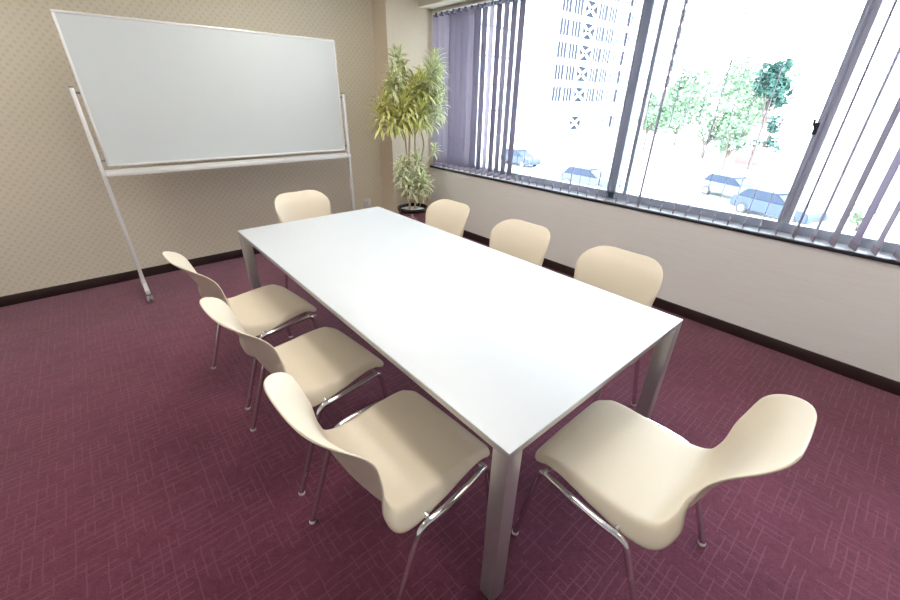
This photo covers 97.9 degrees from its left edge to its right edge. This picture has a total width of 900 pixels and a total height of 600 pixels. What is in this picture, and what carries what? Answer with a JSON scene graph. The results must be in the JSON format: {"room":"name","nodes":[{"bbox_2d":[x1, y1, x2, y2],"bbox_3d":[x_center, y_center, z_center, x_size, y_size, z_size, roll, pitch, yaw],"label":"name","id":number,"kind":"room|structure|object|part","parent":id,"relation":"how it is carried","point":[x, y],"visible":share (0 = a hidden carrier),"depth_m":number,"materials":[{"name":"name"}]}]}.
{"room":"meeting room","nodes":[
{"label":"meeting room","id":0,"kind":"room"},
{"bbox_2d":[0,0,383,296],"bbox_3d":[-2.639,-1.625,3.538,6.253,2.751,0.200,-21,34,-36],"label":"wall","id":1,"kind":"structure","parent":0,"point":[59,222],"depth_m":3.48,"materials":[{"name":"paint"}]},
{"bbox_2d":[0,247,259,306],"bbox_3d":[-2.850,-0.304,3.877,5.170,0.086,0.012,-21,34,-36],"label":"baseboard","id":2,"kind":"structure","parent":1,"relation":"attached to","point":[7,300],"depth_m":3.62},
{"bbox_2d":[363,198,371,207],"bbox_3d":[-1.076,-1.258,5.100,0.116,0.120,0.012,-21,34,-36],"label":"wall outlet","id":3,"kind":"object","parent":1,"relation":"attached to","point":[366,202],"visible":1,"depth_m":5.09,"materials":[{"name":"beige plastic"}]},
{"bbox_2d":[371,0,439,213],"bbox_3d":[-0.449,-2.311,4.952,0.883,2.751,0.278,-21,34,-36],"label":"wall column","id":4,"kind":"structure","parent":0,"point":[401,22],"depth_m":4.50,"materials":[{"name":"paint"}]},
{"bbox_2d":[0,236,899,599],"bbox_3d":[-0.210,0.991,1.681,6.253,0.120,7.718,-21,34,-36],"label":"floor","id":5,"kind":"structure","parent":0,"point":[132,467],"depth_m":1.80,"materials":[{"name":"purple carpet"}]},
{"bbox_2d":[50,9,355,302],"bbox_3d":[-1.885,-1.270,3.614,2.104,2.057,0.466,-21,34,-36],"label":"whiteboard","id":6,"kind":"object","parent":5,"relation":"on","point":[151,91],"visible":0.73,"depth_m":3.19,"materials":[{"name":"ceramic"}]},
{"bbox_3d":[-2.648,-0.814,3.067,0.027,1.492,0.032,-21,34,-36],"label":"post","id":7,"kind":"part","parent":6,"relation":"part of","materials":[{"name":"metal"}]},
{"bbox_3d":[-1.856,-1.738,3.347,1.980,0.980,0.028,-21,34,-36],"label":"board frame","id":8,"kind":"part","parent":6,"relation":"part of","materials":[{"name":"metal"}]},
{"bbox_2d":[104,153,350,176],"bbox_3d":[-1.844,-1.250,3.570,2.033,0.040,0.093,-21,34,-36],"label":"tray","id":9,"kind":"object","parent":6,"relation":"on","point":[212,165],"depth_m":3.42,"materials":[{"name":"metal"}]},
{"bbox_3d":[-1.088,-1.406,4.274,0.027,1.492,0.032,-21,34,-36],"label":"post","id":10,"kind":"part","parent":6,"relation":"part of","materials":[{"name":"metal"}]},
{"bbox_2d":[162,251,318,409],"bbox_3d":[-1.188,0.078,2.347,0.577,0.860,0.643,24,35,37],"label":"chair","id":11,"kind":"object","parent":5,"relation":"on","point":[261,310],"visible":0.85,"depth_m":2.27,"materials":[{"name":"beige plastic"}]},
{"bbox_3d":[-1.499,0.272,2.520,0.026,0.331,0.142,24,35,37],"label":"leg","id":12,"kind":"part","parent":11,"relation":"part of","materials":[{"name":"silver metal"}]},
{"bbox_3d":[-1.108,0.446,2.196,0.026,0.331,0.142,24,35,37],"label":"leg","id":13,"kind":"part","parent":11,"relation":"part of","materials":[{"name":"silver metal"}]},
{"bbox_3d":[-0.938,0.181,2.260,0.036,0.103,0.389,22,34,35],"label":"rail","id":14,"kind":"part","parent":11,"relation":"part of","materials":[{"name":"silver metal"}]},
{"bbox_3d":[-1.187,0.130,2.808,0.024,0.327,0.070,14,30,23],"label":"leg","id":15,"kind":"part","parent":11,"relation":"part of","materials":[{"name":"silver metal"}]},
{"bbox_2d":[199,297,388,495],"bbox_3d":[-0.696,0.330,1.875,0.577,0.860,0.643,25,35,38],"label":"chair","id":16,"kind":"object","parent":5,"relation":"on","point":[323,361],"visible":0.95,"depth_m":1.81,"materials":[{"name":"beige plastic"}]},
{"bbox_3d":[-1.006,0.521,2.053,0.026,0.331,0.142,25,35,38],"label":"leg","id":17,"kind":"part","parent":16,"relation":"part of","materials":[{"name":"silver metal"}]},
{"bbox_3d":[-0.621,0.699,1.723,0.026,0.331,0.142,25,35,38],"label":"leg","id":18,"kind":"part","parent":16,"relation":"part of","materials":[{"name":"silver metal"}]},
{"bbox_3d":[-0.449,0.435,1.784,0.036,0.103,0.389,23,34,36],"label":"rail","id":19,"kind":"part","parent":16,"relation":"part of","materials":[{"name":"silver metal"}]},
{"bbox_3d":[-0.314,0.554,2.015,0.070,0.327,0.024,-14,31,-26],"label":"leg","id":20,"kind":"part","parent":16,"relation":"part of","materials":[{"name":"silver metal"}]},
{"bbox_2d":[275,190,330,315],"bbox_3d":[-1.114,-0.441,3.359,0.577,0.860,0.643,-23,36,-38],"label":"chair","id":21,"kind":"object","parent":5,"relation":"on","point":[292,206],"visible":0.32,"depth_m":3.37,"materials":[{"name":"beige plastic"}]},
{"bbox_3d":[-1.425,-0.186,3.414,0.026,0.331,0.142,-23,36,-38],"label":"leg","id":22,"kind":"part","parent":21,"relation":"part of","materials":[{"name":"silver metal"}]},
{"bbox_3d":[-1.110,-0.036,3.133,0.024,0.327,0.070,-13,30,-25],"label":"leg","id":23,"kind":"part","parent":21,"relation":"part of","materials":[{"name":"silver metal"}]},
{"bbox_2d":[263,372,490,599],"bbox_3d":[-0.223,0.573,1.419,0.643,0.860,0.577,-23,36,-38],"label":"chair","id":24,"kind":"object","parent":5,"relation":"on","point":[408,453],"visible":1,"depth_m":1.35,"materials":[{"name":"beige plastic"}]},
{"bbox_3d":[-0.531,0.760,1.607,0.142,0.331,0.026,-23,36,-38],"label":"leg","id":25,"kind":"part","parent":24,"relation":"part of","materials":[{"name":"silver metal"}]},
{"bbox_3d":[-0.351,0.500,1.662,0.389,0.103,0.036,-21,35,-36],"label":"rail","id":26,"kind":"part","parent":24,"relation":"part of","materials":[{"name":"silver metal"}]},
{"bbox_3d":[-0.159,0.943,1.264,0.142,0.331,0.026,-23,36,-38],"label":"leg","id":27,"kind":"part","parent":24,"relation":"part of","materials":[{"name":"silver metal"}]},
{"bbox_3d":[0.019,0.682,1.321,0.036,0.103,0.389,24,35,37],"label":"rail","id":28,"kind":"part","parent":24,"relation":"part of","materials":[{"name":"silver metal"}]},
{"bbox_3d":[0.159,0.803,1.547,0.070,0.327,0.024,-13,30,-25],"label":"leg","id":29,"kind":"part","parent":24,"relation":"part of","materials":[{"name":"silver metal"}]},
{"bbox_2d":[397,203,427,223],"bbox_3d":[-0.462,-0.971,4.907,0.380,0.407,0.380,-21,34,-36],"label":"plant pot","id":30,"kind":"object","parent":5,"relation":"on","point":[419,215],"visible":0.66,"depth_m":4.73,"materials":[{"name":"ceramic"}]},
{"bbox_2d":[401,206,423,209],"bbox_3d":[-0.459,-1.112,4.834,0.308,0.036,0.306,-21,34,-36],"label":"pebbles","id":31,"kind":"object","parent":30,"relation":"on","point":[412,207],"visible":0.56,"depth_m":4.85,"materials":[{"name":"white stone"}]},
{"bbox_2d":[362,42,451,208],"bbox_3d":[-0.414,-1.886,4.437,1.134,1.744,0.493,-19,33,-34],"label":"dracaena plant","id":32,"kind":"object","parent":31,"relation":"on","point":[409,101],"visible":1,"depth_m":4.28,"materials":[{"name":"green plant"}]},
{"bbox_2d":[425,199,469,236],"bbox_3d":[-0.192,-0.313,3.143,0.643,0.860,0.577,-21,34,-36],"label":"chair","id":33,"kind":"object","parent":5,"relation":"on","point":[447,215],"visible":0.39,"depth_m":3.16,"materials":[{"name":"beige plastic"}]},
{"bbox_2d":[237,207,682,599],"bbox_3d":[-0.237,0.134,2.391,1.137,0.750,2.514,-21,34,-36],"label":"conference table","id":34,"kind":"object","parent":5,"relation":"on","point":[510,346],"visible":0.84,"depth_m":1.70,"materials":[{"name":"white laminate"}]},
{"bbox_3d":[-1.445,-0.136,2.902,0.060,0.724,0.060,-21,34,-36],"label":"leg","id":35,"kind":"part","parent":34,"relation":"part of","materials":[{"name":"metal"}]},
{"bbox_3d":[-0.231,-0.183,2.228,1.135,0.016,2.512,-21,34,-36],"label":"edge frame","id":36,"kind":"part","parent":34,"relation":"part of","materials":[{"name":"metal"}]},
{"bbox_3d":[0.156,0.738,1.262,0.060,0.724,0.060,-21,34,-36],"label":"leg","id":37,"kind":"part","parent":34,"relation":"part of","materials":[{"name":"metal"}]},
{"bbox_3d":[0.971,0.428,1.892,0.060,0.724,0.060,-21,34,-36],"label":"leg","id":38,"kind":"part","parent":34,"relation":"part of","materials":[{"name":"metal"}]},
{"bbox_2d":[489,219,549,266],"bbox_3d":[0.294,-0.044,2.639,0.643,0.860,0.577,-21,34,-36],"label":"chair","id":39,"kind":"object","parent":5,"relation":"on","point":[529,242],"visible":0.35,"depth_m":2.64,"materials":[{"name":"beige plastic"}]},
{"bbox_2d":[573,246,662,405],"bbox_3d":[0.747,0.206,2.168,0.643,0.860,0.577,-21,34,-36],"label":"chair","id":40,"kind":"object","parent":5,"relation":"on","point":[632,276],"visible":0.3,"depth_m":2.16,"materials":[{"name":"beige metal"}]},
{"bbox_3d":[0.697,0.610,1.943,0.024,0.327,0.070,17,31,29],"label":"leg","id":41,"kind":"part","parent":40,"relation":"part of","materials":[{"name":"silver metal"}]},
{"bbox_3d":[0.860,0.367,1.964,0.389,0.103,0.036,-19,33,-34],"label":"rail","id":42,"kind":"part","parent":40,"relation":"part of","materials":[{"name":"silver metal"}]},
{"bbox_3d":[1.041,0.483,2.201,0.142,0.331,0.026,-21,34,-36],"label":"leg","id":43,"kind":"part","parent":40,"relation":"part of","materials":[{"name":"silver metal"}]},
{"bbox_2d":[512,394,816,599],"bbox_3d":[0.680,0.609,1.383,0.577,0.860,0.643,-21,35,-37],"label":"chair","id":44,"kind":"object","parent":5,"relation":"on","point":[643,477],"visible":1,"depth_m":1.28,"materials":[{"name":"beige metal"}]},
{"bbox_3d":[0.291,0.814,1.532,0.070,0.327,0.024,17,31,28],"label":"leg","id":45,"kind":"part","parent":44,"relation":"part of","materials":[{"name":"silver metal"}]},
{"bbox_3d":[0.426,0.701,1.298,0.036,0.103,0.389,-20,34,-35],"label":"rail","id":46,"kind":"part","parent":44,"relation":"part of","materials":[{"name":"silver metal"}]},
{"bbox_3d":[0.584,0.973,1.232,0.026,0.331,0.142,-21,35,-37],"label":"leg","id":47,"kind":"part","parent":44,"relation":"part of","materials":[{"name":"silver metal"}]},
{"bbox_3d":[0.826,0.544,1.618,0.036,0.103,0.389,-23,36,-39],"label":"rail","id":48,"kind":"part","parent":44,"relation":"part of","materials":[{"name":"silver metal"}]},
{"bbox_3d":[0.985,0.815,1.554,0.026,0.331,0.142,-21,35,-37],"label":"leg","id":49,"kind":"part","parent":44,"relation":"part of","materials":[{"name":"silver metal"}]},
{"bbox_2d":[430,167,899,381],"bbox_3d":[2.069,-1.141,2.769,0.300,2.751,7.318,-21,34,-36],"label":"wall","id":50,"kind":"structure","parent":0,"point":[844,308],"depth_m":2.91,"materials":[{"name":"paint"}]},
{"bbox_2d":[430,165,899,265],"bbox_3d":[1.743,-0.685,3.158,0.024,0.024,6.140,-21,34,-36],"label":"trim","id":51,"kind":"structure","parent":50,"relation":"attached to","point":[784,239],"depth_m":2.94,"materials":[{"name":"grey metal"}]},
{"bbox_2d":[440,0,899,253],"bbox_3d":[1.879,-1.494,2.861,0.132,1.695,6.140,-21,34,-36],"label":"window","id":52,"kind":"structure","parent":50,"relation":"in","point":[889,246],"depth_m":2.96,"materials":[{"name":"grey metal"}]},
{"bbox_2d":[432,0,531,180],"bbox_3d":[0.293,-2.291,4.359,0.100,1.683,1.430,-21,34,-36],"label":"vertical blind","id":53,"kind":"object","parent":52,"relation":"attached to","point":[459,35],"depth_m":4.33,"materials":[{"name":"grey"}]},
{"bbox_3d":[1.916,-2.234,2.502,0.070,0.050,6.140,-21,34,-36],"label":"rail","id":54,"kind":"part","parent":52,"relation":"part of","materials":[{"name":"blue metal"}]},
{"bbox_3d":[1.570,-1.691,3.220,0.006,1.579,0.061,-21,34,-36],"label":"glass pane","id":55,"kind":"part","parent":52,"relation":"part of","materials":[{"name":"clear glass"}]},
{"bbox_3d":[1.889,-0.776,3.252,0.070,0.062,6.140,-21,34,-36],"label":"rail","id":56,"kind":"part","parent":52,"relation":"part of","materials":[{"name":"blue metal"}]},
{"bbox_3d":[1.980,-1.468,2.801,0.006,1.579,1.122,-21,34,-36],"label":"glass pane","id":57,"kind":"part","parent":52,"relation":"part of","materials":[{"name":"clear glass"}]},
{"bbox_3d":[2.284,-1.099,2.452,0.045,0.062,0.016,-5,28,-12],"label":"latch lever","id":58,"kind":"part","parent":52,"relation":"part of","materials":[{"name":"black metal"}]},
{"bbox_3d":[3.134,-0.837,1.618,0.006,1.579,2.268,-21,34,-36],"label":"glass pane","id":59,"kind":"part","parent":52,"relation":"part of","materials":[{"name":"clear glass"}]},
{"bbox_2d":[828,96,899,246],"bbox_3d":[2.460,-0.731,2.322,0.100,0.841,0.035,-21,34,-36],"label":"vertical blind","id":60,"kind":"object","parent":52,"relation":"attached to","point":[895,112],"depth_m":2.31,"materials":[{"name":"grey"}]},
{"bbox_2d":[463,230,899,395],"bbox_3d":[2.019,0.138,3.194,0.012,0.086,7.040,-21,34,-36],"label":"baseboard","id":61,"kind":"structure","parent":50,"relation":"attached to","point":[886,384],"depth_m":2.86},
{"label":"outside","id":62,"kind":"structure","parent":0,"visible":0},
{"bbox_2d":[475,115,899,241],"bbox_3d":[67.293,-50.773,114.050,256.400,0.300,340.000,-21,34,-36],"label":"ground","id":63,"kind":"structure","parent":62,"point":[851,129],"depth_m":41.96,"materials":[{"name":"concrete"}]},
{"bbox_2d":[476,4,511,135],"bbox_3d":[-4.648,-43.147,61.314,28.400,32.000,14.080,-21,34,-36],"label":"building","id":64,"kind":"structure","parent":63,"relation":"on","point":[510,11],"depth_m":65.34,"materials":[{"name":"white tile"}]},
{"bbox_2d":[500,148,540,167],"bbox_3d":[6.891,-14.007,38.506,1.760,1.432,4.343,-14,31,-27],"label":"parked car","id":65,"kind":"object","parent":63,"relation":"on","point":[521,152],"visible":0.75,"depth_m":37.59,"materials":[{"name":"blue paint"}]},
{"bbox_3d":[6.685,-14.573,38.618,1.464,0.510,2.907,-14,31,-27],"label":"cabin glass","id":66,"kind":"part","parent":65,"relation":"part of","materials":[{"name":"blue glass"}]},
{"bbox_2d":[558,165,621,188],"bbox_3d":[10.259,-8.944,28.788,1.760,1.432,4.343,-19,34,-34],"label":"parked car","id":67,"kind":"object","parent":63,"relation":"on","point":[586,170],"visible":0.62,"depth_m":28.32,"materials":[{"name":"grey paint"}]},
{"bbox_3d":[10.005,-9.497,28.870,1.464,0.510,2.907,-19,34,-34],"label":"cabin glass","id":68,"kind":"part","parent":67,"relation":"part of","materials":[{"name":"blue glass"}]},
{"bbox_2d":[508,0,691,136],"bbox_3d":[28.299,-53.127,83.226,52.260,30.792,18.060,-21,34,-36],"label":"office building","id":69,"kind":"structure","parent":63,"relation":"on","point":[676,9],"depth_m":71.68,"materials":[{"name":"grey"}]},
{"bbox_3d":[23.904,-34.346,75.986,4.335,2.719,0.590,-21,34,-36],"label":"braced panel","id":70,"kind":"part","parent":69,"relation":"part of","materials":[{"name":"grey"}]},
{"bbox_3d":[23.985,-38.648,73.773,4.335,2.719,0.590,-21,34,-36],"label":"braced panel","id":71,"kind":"part","parent":69,"relation":"part of","materials":[{"name":"grey"}]},
{"bbox_3d":[24.040,-41.629,72.239,4.335,2.719,0.590,-21,34,-36],"label":"braced panel","id":72,"kind":"part","parent":69,"relation":"part of","materials":[{"name":"grey"}]},
{"bbox_3d":[24.094,-44.531,70.746,4.335,2.719,0.590,-21,34,-36],"label":"braced panel","id":73,"kind":"part","parent":69,"relation":"part of","materials":[{"name":"grey"}]},
{"bbox_3d":[24.148,-47.410,69.265,4.335,2.719,0.590,-21,34,-36],"label":"braced panel","id":74,"kind":"part","parent":69,"relation":"part of","materials":[{"name":"grey"}]},
{"bbox_3d":[24.201,-50.256,67.801,4.335,2.719,0.590,-21,34,-36],"label":"braced panel","id":75,"kind":"part","parent":69,"relation":"part of","materials":[{"name":"grey"}]},
{"bbox_2d":[637,94,668,134],"bbox_3d":[39.098,-35.404,74.652,6.067,7.518,5.870,-21,34,-36],"label":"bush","id":76,"kind":"object","parent":63,"relation":"on","point":[662,94],"visible":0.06,"depth_m":74.28,"materials":[{"name":"green plant"}]},
{"bbox_2d":[637,93,669,150],"bbox_3d":[25.859,-22.884,50.576,3.943,6.828,3.680,-21,34,-36],"label":"street tree","id":77,"kind":"object","parent":63,"relation":"on","point":[654,109],"visible":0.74,"depth_m":49.80,"materials":[{"name":"green plant"}]},
{"bbox_2d":[634,100,678,134],"bbox_3d":[33.815,-29.684,64.012,6.315,6.905,6.652,-21,34,-36],"label":"bush","id":78,"kind":"object","parent":63,"relation":"on","point":[667,100],"visible":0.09,"depth_m":64.25,"materials":[{"name":"green plant"}]},
{"bbox_2d":[654,64,718,145],"bbox_3d":[34.160,-27.953,56.792,7.199,10.438,8.000,6,28,9],"label":"street tree","id":79,"kind":"object","parent":63,"relation":"on","point":[671,94],"visible":0.51,"depth_m":55.05,"materials":[{"name":"green plant"}]},
{"bbox_2d":[667,53,764,157],"bbox_3d":[29.550,-21.828,44.492,9.384,10.649,9.058,-21,34,-36],"label":"street tree","id":80,"kind":"object","parent":63,"relation":"on","point":[717,134],"visible":0.77,"depth_m":44.31,"materials":[{"name":"green plant"}]},
{"bbox_2d":[696,172,756,195],"bbox_3d":[19.287,-7.660,26.619,1.760,1.432,4.343,-8,29,-17],"label":"parked car","id":81,"kind":"object","parent":63,"relation":"on","point":[733,183],"visible":0.65,"depth_m":26.53,"materials":[{"name":"blue paint"}]},
{"bbox_3d":[19.160,-8.242,26.764,1.464,0.510,2.907,-8,29,-17],"label":"cabin glass","id":82,"kind":"part","parent":81,"relation":"part of","materials":[{"name":"blue glass"}]},
{"bbox_2d":[718,116,752,169],"bbox_3d":[26.599,-14.692,36.949,3.179,4.775,2.852,-21,34,-36],"label":"street tree","id":83,"kind":"object","parent":63,"relation":"on","point":[734,128],"visible":0.93,"depth_m":36.46,"materials":[{"name":"green plant"}]},
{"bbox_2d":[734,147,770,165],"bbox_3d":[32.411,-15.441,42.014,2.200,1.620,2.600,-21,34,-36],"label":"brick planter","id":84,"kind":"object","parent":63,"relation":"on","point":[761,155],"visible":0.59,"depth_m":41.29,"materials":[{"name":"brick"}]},
{"bbox_2d":[749,115,783,152],"bbox_3d":[35.342,-17.919,43.532,2.981,4.790,2.612,-3,27,-7],"label":"street tree","id":85,"kind":"object","parent":63,"relation":"on","point":[772,125],"visible":0.84,"depth_m":43.25,"materials":[{"name":"green plant"}]},
{"bbox_2d":[732,59,805,146],"bbox_3d":[39.105,-24.381,49.743,7.966,10.702,6.306,-21,34,-36],"label":"street tree","id":86,"kind":"object","parent":63,"relation":"on","point":[759,103],"visible":0.24,"depth_m":48.32,"materials":[{"name":"green plant"}]},
{"bbox_2d":[747,58,794,169],"bbox_3d":[29.360,-17.148,36.694,3.924,9.434,3.467,-5,28,-11],"label":"street tree","id":87,"kind":"object","parent":63,"relation":"on","point":[768,80],"visible":0.94,"depth_m":35.10,"materials":[{"name":"green plant"}]},
{"bbox_2d":[729,187,828,223],"bbox_3d":[18.410,-5.335,22.068,1.760,1.432,4.343,-8,29,-17],"label":"parked car","id":88,"kind":"object","parent":63,"relation":"on","point":[763,195],"visible":0.76,"depth_m":21.79,"materials":[{"name":"blue paint"}]},
{"bbox_3d":[18.283,-5.917,22.213,1.464,0.510,2.907,-8,29,-17],"label":"cabin glass","id":89,"kind":"part","parent":88,"relation":"part of","materials":[{"name":"blue glass"}]},
{"bbox_2d":[837,198,885,230],"bbox_3d":[21.141,-4.397,20.256,1.959,1.682,1.273,-3,27,-8],"label":"bush","id":90,"kind":"object","parent":63,"relation":"on","point":[857,217],"visible":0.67,"depth_m":20.03,"materials":[{"name":"green plant"}]},
{"bbox_3d":[-0.162,-1.562,0.367,6.253,0.120,7.718,-21,34,-36],"label":"ceiling","id":91,"kind":"structure","parent":0,"visible":0},
{"bbox_2d":[418,0,471,9],"bbox_3d":[2.031,-2.140,1.992,0.213,0.265,7.040,-21,34,-36],"label":"ceiling","id":92,"kind":"structure","parent":91,"relation":"attached to","point":[427,4],"depth_m":4.20,"materials":[{"name":"white paint"}]}
]}

